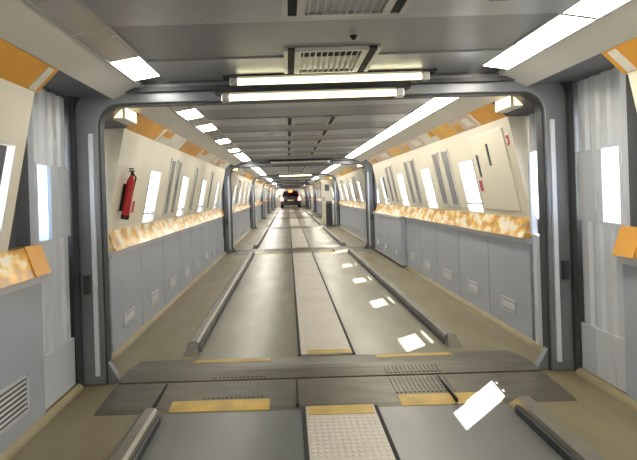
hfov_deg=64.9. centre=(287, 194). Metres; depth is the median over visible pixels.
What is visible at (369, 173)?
frame
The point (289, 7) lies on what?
ceiling vent
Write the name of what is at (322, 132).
ceiling vent
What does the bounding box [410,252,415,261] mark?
vent
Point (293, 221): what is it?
floor strip
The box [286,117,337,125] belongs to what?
ceiling vent
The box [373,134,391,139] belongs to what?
ceiling light
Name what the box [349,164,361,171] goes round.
panel
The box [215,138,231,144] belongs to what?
ceiling light
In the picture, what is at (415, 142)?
print
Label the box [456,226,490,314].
panel
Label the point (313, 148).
ceiling vent
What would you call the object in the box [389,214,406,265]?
panel
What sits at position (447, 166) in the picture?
panel strip
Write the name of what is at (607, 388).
baseboard
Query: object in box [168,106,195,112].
ceiling light
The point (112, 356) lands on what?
pillar
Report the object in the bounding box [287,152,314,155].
ceiling vent
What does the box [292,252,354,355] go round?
floor strip
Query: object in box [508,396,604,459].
rail
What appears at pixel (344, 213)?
panel
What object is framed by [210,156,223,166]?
panel
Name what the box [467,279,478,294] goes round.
vent
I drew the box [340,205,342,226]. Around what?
panel
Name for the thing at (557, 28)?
ceiling light
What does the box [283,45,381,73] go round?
ceiling vent
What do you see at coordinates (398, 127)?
ceiling light
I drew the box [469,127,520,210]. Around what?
access door
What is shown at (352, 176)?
window
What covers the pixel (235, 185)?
window
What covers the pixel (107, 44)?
ceiling panel
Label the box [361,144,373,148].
ceiling light
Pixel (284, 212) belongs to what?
plate
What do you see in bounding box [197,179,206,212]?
window
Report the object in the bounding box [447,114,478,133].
panel
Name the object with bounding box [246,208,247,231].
panel
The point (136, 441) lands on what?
rail
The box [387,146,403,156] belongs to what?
panel
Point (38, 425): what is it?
baseboard
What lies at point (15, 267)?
trim
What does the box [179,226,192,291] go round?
panel
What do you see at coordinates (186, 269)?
vent
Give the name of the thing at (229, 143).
ceiling light
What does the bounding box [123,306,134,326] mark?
vent
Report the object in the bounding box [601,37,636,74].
panel
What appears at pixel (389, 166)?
window
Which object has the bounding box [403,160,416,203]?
window
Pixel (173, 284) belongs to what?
vent
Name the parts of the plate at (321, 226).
plate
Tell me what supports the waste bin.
on the floor
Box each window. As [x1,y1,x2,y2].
[0,140,16,242]
[141,169,161,223]
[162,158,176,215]
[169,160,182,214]
[176,175,189,216]
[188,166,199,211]
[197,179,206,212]
[206,171,213,208]
[212,182,219,209]
[232,185,236,205]
[235,180,239,203]
[345,178,350,198]
[346,178,352,199]
[350,183,355,200]
[351,176,357,199]
[353,176,359,199]
[357,181,363,201]
[380,176,389,203]
[384,166,394,201]
[388,165,399,202]
[396,173,409,205]
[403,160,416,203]
[408,159,423,204]
[420,167,438,208]
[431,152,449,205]
[458,159,484,212]
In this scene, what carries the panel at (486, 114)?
attached to the wall at (458, 146)
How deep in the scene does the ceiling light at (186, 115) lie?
4.09 m
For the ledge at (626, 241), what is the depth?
2.45 m
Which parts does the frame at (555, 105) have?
guide rail, guide rail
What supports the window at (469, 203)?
in the wall at (458, 146)
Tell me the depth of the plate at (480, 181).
4.19 m
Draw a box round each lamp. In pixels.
[113,108,136,124]
[495,96,522,112]
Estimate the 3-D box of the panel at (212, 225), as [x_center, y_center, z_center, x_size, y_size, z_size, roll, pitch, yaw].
[-1.288,0.753,8.286,0.138,0.715,0.736,-2,0,0]
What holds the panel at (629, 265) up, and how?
attached to the wall at (458, 146)
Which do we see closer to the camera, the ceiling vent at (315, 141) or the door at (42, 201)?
the door at (42, 201)
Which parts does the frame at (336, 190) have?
guide rail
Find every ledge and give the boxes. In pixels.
[24,244,50,276]
[612,226,636,257]
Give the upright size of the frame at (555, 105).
1.788 m
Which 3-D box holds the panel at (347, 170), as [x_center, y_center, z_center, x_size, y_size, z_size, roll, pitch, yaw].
[1.492,-0.607,12.448,0.130,0.120,1.396,-2,0,0]
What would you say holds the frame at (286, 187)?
on the floor
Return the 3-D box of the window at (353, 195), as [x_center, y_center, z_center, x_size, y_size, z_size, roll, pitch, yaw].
[1.651,-0.077,12.650,0.131,0.470,0.360,-2,0,0]
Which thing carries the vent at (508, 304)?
attached to the panel at (511, 275)
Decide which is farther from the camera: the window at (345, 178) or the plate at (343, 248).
the window at (345, 178)
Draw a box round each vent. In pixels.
[0,373,29,434]
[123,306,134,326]
[150,289,158,305]
[170,276,176,289]
[184,267,189,277]
[196,259,199,268]
[282,0,412,17]
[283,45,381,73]
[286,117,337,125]
[286,130,328,136]
[286,140,322,144]
[287,147,317,150]
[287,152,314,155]
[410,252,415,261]
[425,259,431,269]
[443,268,451,280]
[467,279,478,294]
[500,295,516,314]
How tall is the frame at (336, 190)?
1.788 m
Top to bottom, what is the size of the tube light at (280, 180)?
0.084 m
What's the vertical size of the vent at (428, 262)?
0.100 m
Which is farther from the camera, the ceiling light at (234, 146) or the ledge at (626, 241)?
the ceiling light at (234, 146)
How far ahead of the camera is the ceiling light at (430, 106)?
4.08 m
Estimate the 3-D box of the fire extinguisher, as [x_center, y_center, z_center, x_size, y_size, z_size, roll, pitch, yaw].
[-1.181,-0.005,3.675,0.121,0.377,0.099,-2,0,0]
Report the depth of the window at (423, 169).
5.97 m
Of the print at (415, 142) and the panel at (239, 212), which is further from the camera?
the panel at (239, 212)
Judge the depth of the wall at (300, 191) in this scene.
51.40 m
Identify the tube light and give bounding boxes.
[214,81,410,102]
[223,69,436,86]
[269,158,331,163]
[277,173,313,176]
[280,180,304,181]
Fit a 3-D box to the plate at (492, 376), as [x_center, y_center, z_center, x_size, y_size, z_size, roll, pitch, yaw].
[0.244,1.071,2.980,2.480,0.044,0.840,-2,0,0]
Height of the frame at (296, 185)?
1.788 m
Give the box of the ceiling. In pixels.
[0,0,636,188]
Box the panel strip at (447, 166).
[440,149,460,206]
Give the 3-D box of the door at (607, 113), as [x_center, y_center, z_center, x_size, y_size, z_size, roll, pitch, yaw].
[1.761,0.191,2.750,0.112,1.708,0.400,-2,0,0]
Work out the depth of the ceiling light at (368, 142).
6.99 m
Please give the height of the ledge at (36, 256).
0.145 m
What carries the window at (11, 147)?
in the wall at (125, 149)
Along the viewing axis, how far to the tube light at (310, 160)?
9.71 m
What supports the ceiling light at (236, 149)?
attached to the ceiling
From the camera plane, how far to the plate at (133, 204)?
3.97 m
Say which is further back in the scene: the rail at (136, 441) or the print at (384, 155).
the print at (384, 155)
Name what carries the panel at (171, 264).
attached to the wall at (125, 149)
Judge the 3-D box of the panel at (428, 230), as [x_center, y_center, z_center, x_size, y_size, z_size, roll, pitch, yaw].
[1.752,0.658,6.077,0.138,0.715,0.736,-2,0,0]
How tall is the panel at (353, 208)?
0.715 m
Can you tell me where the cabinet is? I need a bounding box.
[321,180,332,224]
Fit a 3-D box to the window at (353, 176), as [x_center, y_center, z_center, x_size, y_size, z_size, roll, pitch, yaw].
[1.612,-0.166,11.820,0.127,0.570,0.220,-2,0,0]
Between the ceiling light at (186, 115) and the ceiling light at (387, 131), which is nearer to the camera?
the ceiling light at (186, 115)
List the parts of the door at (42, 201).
kick plate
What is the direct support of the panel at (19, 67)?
attached to the wall at (125, 149)
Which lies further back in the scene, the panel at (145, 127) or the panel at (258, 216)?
the panel at (258, 216)
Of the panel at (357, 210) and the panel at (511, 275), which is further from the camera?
the panel at (357, 210)
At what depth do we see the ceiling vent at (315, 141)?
6.59 m
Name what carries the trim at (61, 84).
attached to the wall at (125, 149)
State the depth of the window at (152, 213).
4.65 m
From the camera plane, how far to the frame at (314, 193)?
30.38 m
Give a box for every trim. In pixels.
[0,198,275,288]
[42,70,270,185]
[304,197,636,258]
[332,53,614,178]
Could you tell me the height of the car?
1.458 m
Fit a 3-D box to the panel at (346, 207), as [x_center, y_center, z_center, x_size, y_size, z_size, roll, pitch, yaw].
[1.752,0.658,14.399,0.138,0.715,0.736,-2,0,0]
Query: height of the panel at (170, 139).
0.120 m
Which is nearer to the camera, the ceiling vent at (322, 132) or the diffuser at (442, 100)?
the diffuser at (442, 100)
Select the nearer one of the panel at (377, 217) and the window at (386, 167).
the window at (386, 167)
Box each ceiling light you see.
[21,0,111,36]
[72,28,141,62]
[108,56,161,81]
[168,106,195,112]
[176,109,204,120]
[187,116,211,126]
[195,124,218,132]
[204,130,223,136]
[209,134,227,140]
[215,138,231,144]
[220,142,233,147]
[224,145,237,150]
[228,148,240,152]
[231,151,242,154]
[356,147,369,150]
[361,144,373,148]
[364,141,379,145]
[370,138,384,142]
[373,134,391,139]
[379,129,400,135]
[388,124,409,130]
[394,118,419,125]
[404,110,432,119]
[415,101,448,112]
[428,98,459,103]
[480,44,544,70]
[512,14,597,49]
[557,0,633,19]
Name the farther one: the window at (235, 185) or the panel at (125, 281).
the window at (235, 185)
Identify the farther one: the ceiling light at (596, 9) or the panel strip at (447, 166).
the panel strip at (447, 166)
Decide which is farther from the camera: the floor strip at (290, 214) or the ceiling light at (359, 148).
the floor strip at (290, 214)
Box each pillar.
[105,164,114,359]
[214,184,223,252]
[375,177,383,206]
[527,113,542,350]
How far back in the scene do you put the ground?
70.19 m
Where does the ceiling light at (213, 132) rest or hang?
attached to the ceiling
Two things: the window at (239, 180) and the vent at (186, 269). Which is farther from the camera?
the window at (239, 180)
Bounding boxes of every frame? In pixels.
[63,73,584,386]
[222,158,375,252]
[249,173,339,228]
[261,180,321,218]
[267,183,316,213]
[271,185,310,209]
[274,187,307,207]
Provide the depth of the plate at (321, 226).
16.54 m
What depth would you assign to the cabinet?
17.33 m
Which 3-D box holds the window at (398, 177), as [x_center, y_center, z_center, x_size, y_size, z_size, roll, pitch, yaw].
[1.651,-0.077,7.120,0.131,0.470,0.360,-2,0,0]
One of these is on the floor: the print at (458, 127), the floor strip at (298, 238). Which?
the floor strip at (298, 238)
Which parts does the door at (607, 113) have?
kick plate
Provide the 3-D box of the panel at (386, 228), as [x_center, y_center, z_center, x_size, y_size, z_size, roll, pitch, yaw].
[1.715,0.659,8.286,0.213,0.715,0.736,-2,0,0]
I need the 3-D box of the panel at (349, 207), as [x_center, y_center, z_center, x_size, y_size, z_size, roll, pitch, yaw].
[1.752,0.658,13.663,0.138,0.715,0.736,-2,0,0]
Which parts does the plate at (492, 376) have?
plate, plate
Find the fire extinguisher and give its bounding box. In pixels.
[119,168,136,219]
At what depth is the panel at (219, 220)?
8.97 m
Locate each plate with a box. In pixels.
[94,350,576,415]
[130,200,135,213]
[235,246,366,254]
[257,225,332,229]
[267,216,319,218]
[271,212,312,213]
[478,179,484,191]
[504,131,512,148]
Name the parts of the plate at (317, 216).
plate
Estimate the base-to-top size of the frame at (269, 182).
1.788 m
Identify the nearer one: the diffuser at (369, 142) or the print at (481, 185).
the print at (481, 185)
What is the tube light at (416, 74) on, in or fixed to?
attached to the frame at (555, 105)
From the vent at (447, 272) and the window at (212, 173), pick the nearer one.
the vent at (447, 272)
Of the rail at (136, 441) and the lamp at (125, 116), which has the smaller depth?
the rail at (136, 441)
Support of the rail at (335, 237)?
on the floor
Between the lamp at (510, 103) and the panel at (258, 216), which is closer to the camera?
the lamp at (510, 103)
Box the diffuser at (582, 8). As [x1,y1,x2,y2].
[564,0,626,16]
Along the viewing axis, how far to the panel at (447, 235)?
5.29 m
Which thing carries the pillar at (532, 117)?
on the floor
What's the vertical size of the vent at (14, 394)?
0.180 m
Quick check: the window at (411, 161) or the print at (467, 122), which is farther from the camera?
the window at (411, 161)
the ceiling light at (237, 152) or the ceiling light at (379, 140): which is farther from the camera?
the ceiling light at (237, 152)
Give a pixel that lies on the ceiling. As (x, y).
(184, 41)
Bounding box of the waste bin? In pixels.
[326,201,331,224]
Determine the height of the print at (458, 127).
0.059 m
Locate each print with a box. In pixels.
[380,153,389,158]
[401,145,410,151]
[411,139,421,146]
[452,124,463,131]
[461,118,473,126]
[479,181,483,190]
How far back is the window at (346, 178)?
13.14 m
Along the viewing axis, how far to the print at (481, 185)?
4.19 m
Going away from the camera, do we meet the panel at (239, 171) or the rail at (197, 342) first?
the rail at (197, 342)
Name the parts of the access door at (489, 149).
slot handle, slot handle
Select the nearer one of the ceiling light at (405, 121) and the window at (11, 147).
the window at (11, 147)
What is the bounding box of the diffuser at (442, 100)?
[431,98,455,102]
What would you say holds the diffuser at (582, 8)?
attached to the ceiling light at (596, 9)
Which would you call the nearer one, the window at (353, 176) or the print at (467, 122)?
the print at (467, 122)
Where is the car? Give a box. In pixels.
[279,191,301,207]
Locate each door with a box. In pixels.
[16,89,76,411]
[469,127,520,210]
[577,67,636,394]
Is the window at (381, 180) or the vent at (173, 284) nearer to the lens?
the vent at (173, 284)
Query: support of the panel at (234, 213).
attached to the wall at (125, 149)
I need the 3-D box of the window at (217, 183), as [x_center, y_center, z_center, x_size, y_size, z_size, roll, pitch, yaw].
[-1.233,0.014,8.440,0.131,0.470,0.360,-2,0,0]
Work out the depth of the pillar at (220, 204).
9.66 m
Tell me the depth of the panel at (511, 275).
3.78 m
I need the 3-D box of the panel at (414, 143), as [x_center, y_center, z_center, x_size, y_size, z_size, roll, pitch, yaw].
[1.492,-0.607,6.048,0.130,0.120,1.096,-2,0,0]
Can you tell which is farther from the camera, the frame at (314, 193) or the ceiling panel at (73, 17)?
the frame at (314, 193)
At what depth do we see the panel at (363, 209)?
10.96 m
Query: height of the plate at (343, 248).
0.044 m
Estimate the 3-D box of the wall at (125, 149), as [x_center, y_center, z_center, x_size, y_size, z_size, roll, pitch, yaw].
[-1.268,0.315,23.875,0.305,1.650,55.150,-2,0,0]
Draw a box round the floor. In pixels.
[9,205,636,459]
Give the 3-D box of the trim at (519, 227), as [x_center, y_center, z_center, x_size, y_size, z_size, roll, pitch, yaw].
[1.696,0.232,23.645,0.105,0.140,54.690,-2,0,0]
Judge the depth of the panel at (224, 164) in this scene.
8.56 m
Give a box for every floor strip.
[289,213,296,216]
[290,218,300,225]
[290,228,309,247]
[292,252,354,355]
[301,404,400,459]
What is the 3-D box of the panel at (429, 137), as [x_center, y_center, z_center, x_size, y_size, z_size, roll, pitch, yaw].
[1.491,-0.607,5.248,0.132,0.120,0.496,-2,0,0]
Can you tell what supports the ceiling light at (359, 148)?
attached to the ceiling
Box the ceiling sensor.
[350,34,356,39]
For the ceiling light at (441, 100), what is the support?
attached to the ceiling
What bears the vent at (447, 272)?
attached to the panel at (447, 235)
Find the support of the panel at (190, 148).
attached to the wall at (125, 149)
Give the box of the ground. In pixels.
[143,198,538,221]
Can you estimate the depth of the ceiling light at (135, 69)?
2.61 m
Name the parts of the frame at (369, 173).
guide rail, guide rail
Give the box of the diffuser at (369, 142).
[366,141,377,144]
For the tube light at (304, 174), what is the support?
attached to the frame at (336, 190)
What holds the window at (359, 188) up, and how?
in the wall at (458, 146)
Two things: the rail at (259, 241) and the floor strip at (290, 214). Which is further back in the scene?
the floor strip at (290, 214)
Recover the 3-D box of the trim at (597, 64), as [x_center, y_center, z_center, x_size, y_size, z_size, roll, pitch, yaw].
[1.616,-0.631,23.845,0.380,0.160,55.090,-2,0,0]
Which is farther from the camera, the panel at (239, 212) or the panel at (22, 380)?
the panel at (239, 212)
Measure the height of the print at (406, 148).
0.059 m
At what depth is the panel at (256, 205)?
19.46 m
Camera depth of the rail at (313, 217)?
19.05 m
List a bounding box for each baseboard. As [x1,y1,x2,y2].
[0,208,273,459]
[305,205,636,410]
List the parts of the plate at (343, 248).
plate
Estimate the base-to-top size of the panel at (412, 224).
0.715 m
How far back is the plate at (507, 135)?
3.54 m
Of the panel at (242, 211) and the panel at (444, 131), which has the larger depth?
the panel at (242, 211)
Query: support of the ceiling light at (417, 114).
attached to the ceiling
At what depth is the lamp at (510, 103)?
3.28 m
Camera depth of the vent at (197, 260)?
6.81 m
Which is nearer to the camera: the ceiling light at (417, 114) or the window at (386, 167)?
the ceiling light at (417, 114)
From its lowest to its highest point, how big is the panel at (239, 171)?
0.120 m
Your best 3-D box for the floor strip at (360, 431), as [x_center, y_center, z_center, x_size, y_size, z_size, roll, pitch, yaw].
[0.264,1.085,1.355,0.390,0.014,2.430,-2,0,0]
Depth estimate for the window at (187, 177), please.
5.97 m
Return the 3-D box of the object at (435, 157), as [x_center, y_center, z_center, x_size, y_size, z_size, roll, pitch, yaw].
[1.612,-0.166,5.290,0.127,0.570,0.220,-2,0,0]
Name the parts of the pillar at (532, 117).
kick plate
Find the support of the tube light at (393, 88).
attached to the frame at (555, 105)
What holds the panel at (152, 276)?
attached to the wall at (125, 149)
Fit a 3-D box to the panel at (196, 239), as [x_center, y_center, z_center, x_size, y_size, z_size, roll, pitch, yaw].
[-1.288,0.753,6.813,0.138,0.715,0.736,-2,0,0]
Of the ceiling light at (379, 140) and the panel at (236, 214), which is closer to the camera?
the ceiling light at (379, 140)
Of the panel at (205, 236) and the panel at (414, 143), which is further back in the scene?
the panel at (205, 236)
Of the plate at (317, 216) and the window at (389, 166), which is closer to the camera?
the window at (389, 166)
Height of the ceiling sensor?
0.018 m
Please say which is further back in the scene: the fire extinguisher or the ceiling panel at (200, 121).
the ceiling panel at (200, 121)
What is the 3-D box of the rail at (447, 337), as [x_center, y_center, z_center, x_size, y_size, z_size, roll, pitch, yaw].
[1.165,1.025,6.435,0.106,0.078,5.930,-2,0,0]
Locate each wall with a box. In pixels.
[0,78,276,252]
[276,188,304,205]
[303,70,636,233]
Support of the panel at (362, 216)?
attached to the wall at (458, 146)
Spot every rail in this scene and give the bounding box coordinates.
[110,408,163,459]
[183,251,253,356]
[253,227,268,248]
[312,216,322,225]
[322,226,346,245]
[348,248,462,348]
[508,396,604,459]
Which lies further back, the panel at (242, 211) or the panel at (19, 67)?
the panel at (242, 211)
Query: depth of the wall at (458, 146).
4.73 m
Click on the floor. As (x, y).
(258, 320)
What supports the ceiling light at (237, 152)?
attached to the ceiling
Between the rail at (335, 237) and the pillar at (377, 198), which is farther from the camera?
the rail at (335, 237)
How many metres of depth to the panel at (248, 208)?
15.78 m
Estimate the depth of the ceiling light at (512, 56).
2.61 m
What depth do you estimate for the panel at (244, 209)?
14.33 m
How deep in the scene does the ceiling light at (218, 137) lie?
5.75 m
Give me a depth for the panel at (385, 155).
7.98 m
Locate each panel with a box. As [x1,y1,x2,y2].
[0,38,58,92]
[0,274,45,453]
[108,243,142,352]
[125,114,167,140]
[140,236,163,324]
[157,130,186,149]
[162,230,179,305]
[179,140,204,157]
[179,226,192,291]
[191,223,202,279]
[198,150,215,162]
[201,221,209,270]
[209,218,216,264]
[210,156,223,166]
[216,216,222,257]
[219,160,229,168]
[232,168,242,174]
[232,212,235,243]
[235,211,238,240]
[238,210,241,238]
[241,210,243,235]
[244,209,245,233]
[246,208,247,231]
[248,208,249,230]
[255,205,257,222]
[257,204,259,221]
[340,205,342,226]
[342,168,352,173]
[342,205,345,228]
[345,206,348,230]
[348,206,351,232]
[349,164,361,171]
[351,207,355,234]
[355,207,359,236]
[359,208,364,239]
[363,209,366,240]
[366,150,393,164]
[373,211,382,253]
[380,213,391,258]
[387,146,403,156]
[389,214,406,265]
[396,136,425,152]
[404,217,420,272]
[418,130,439,144]
[418,219,437,282]
[431,123,456,139]
[435,222,460,296]
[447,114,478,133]
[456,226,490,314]
[467,103,506,125]
[485,232,535,339]
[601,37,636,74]
[618,256,636,400]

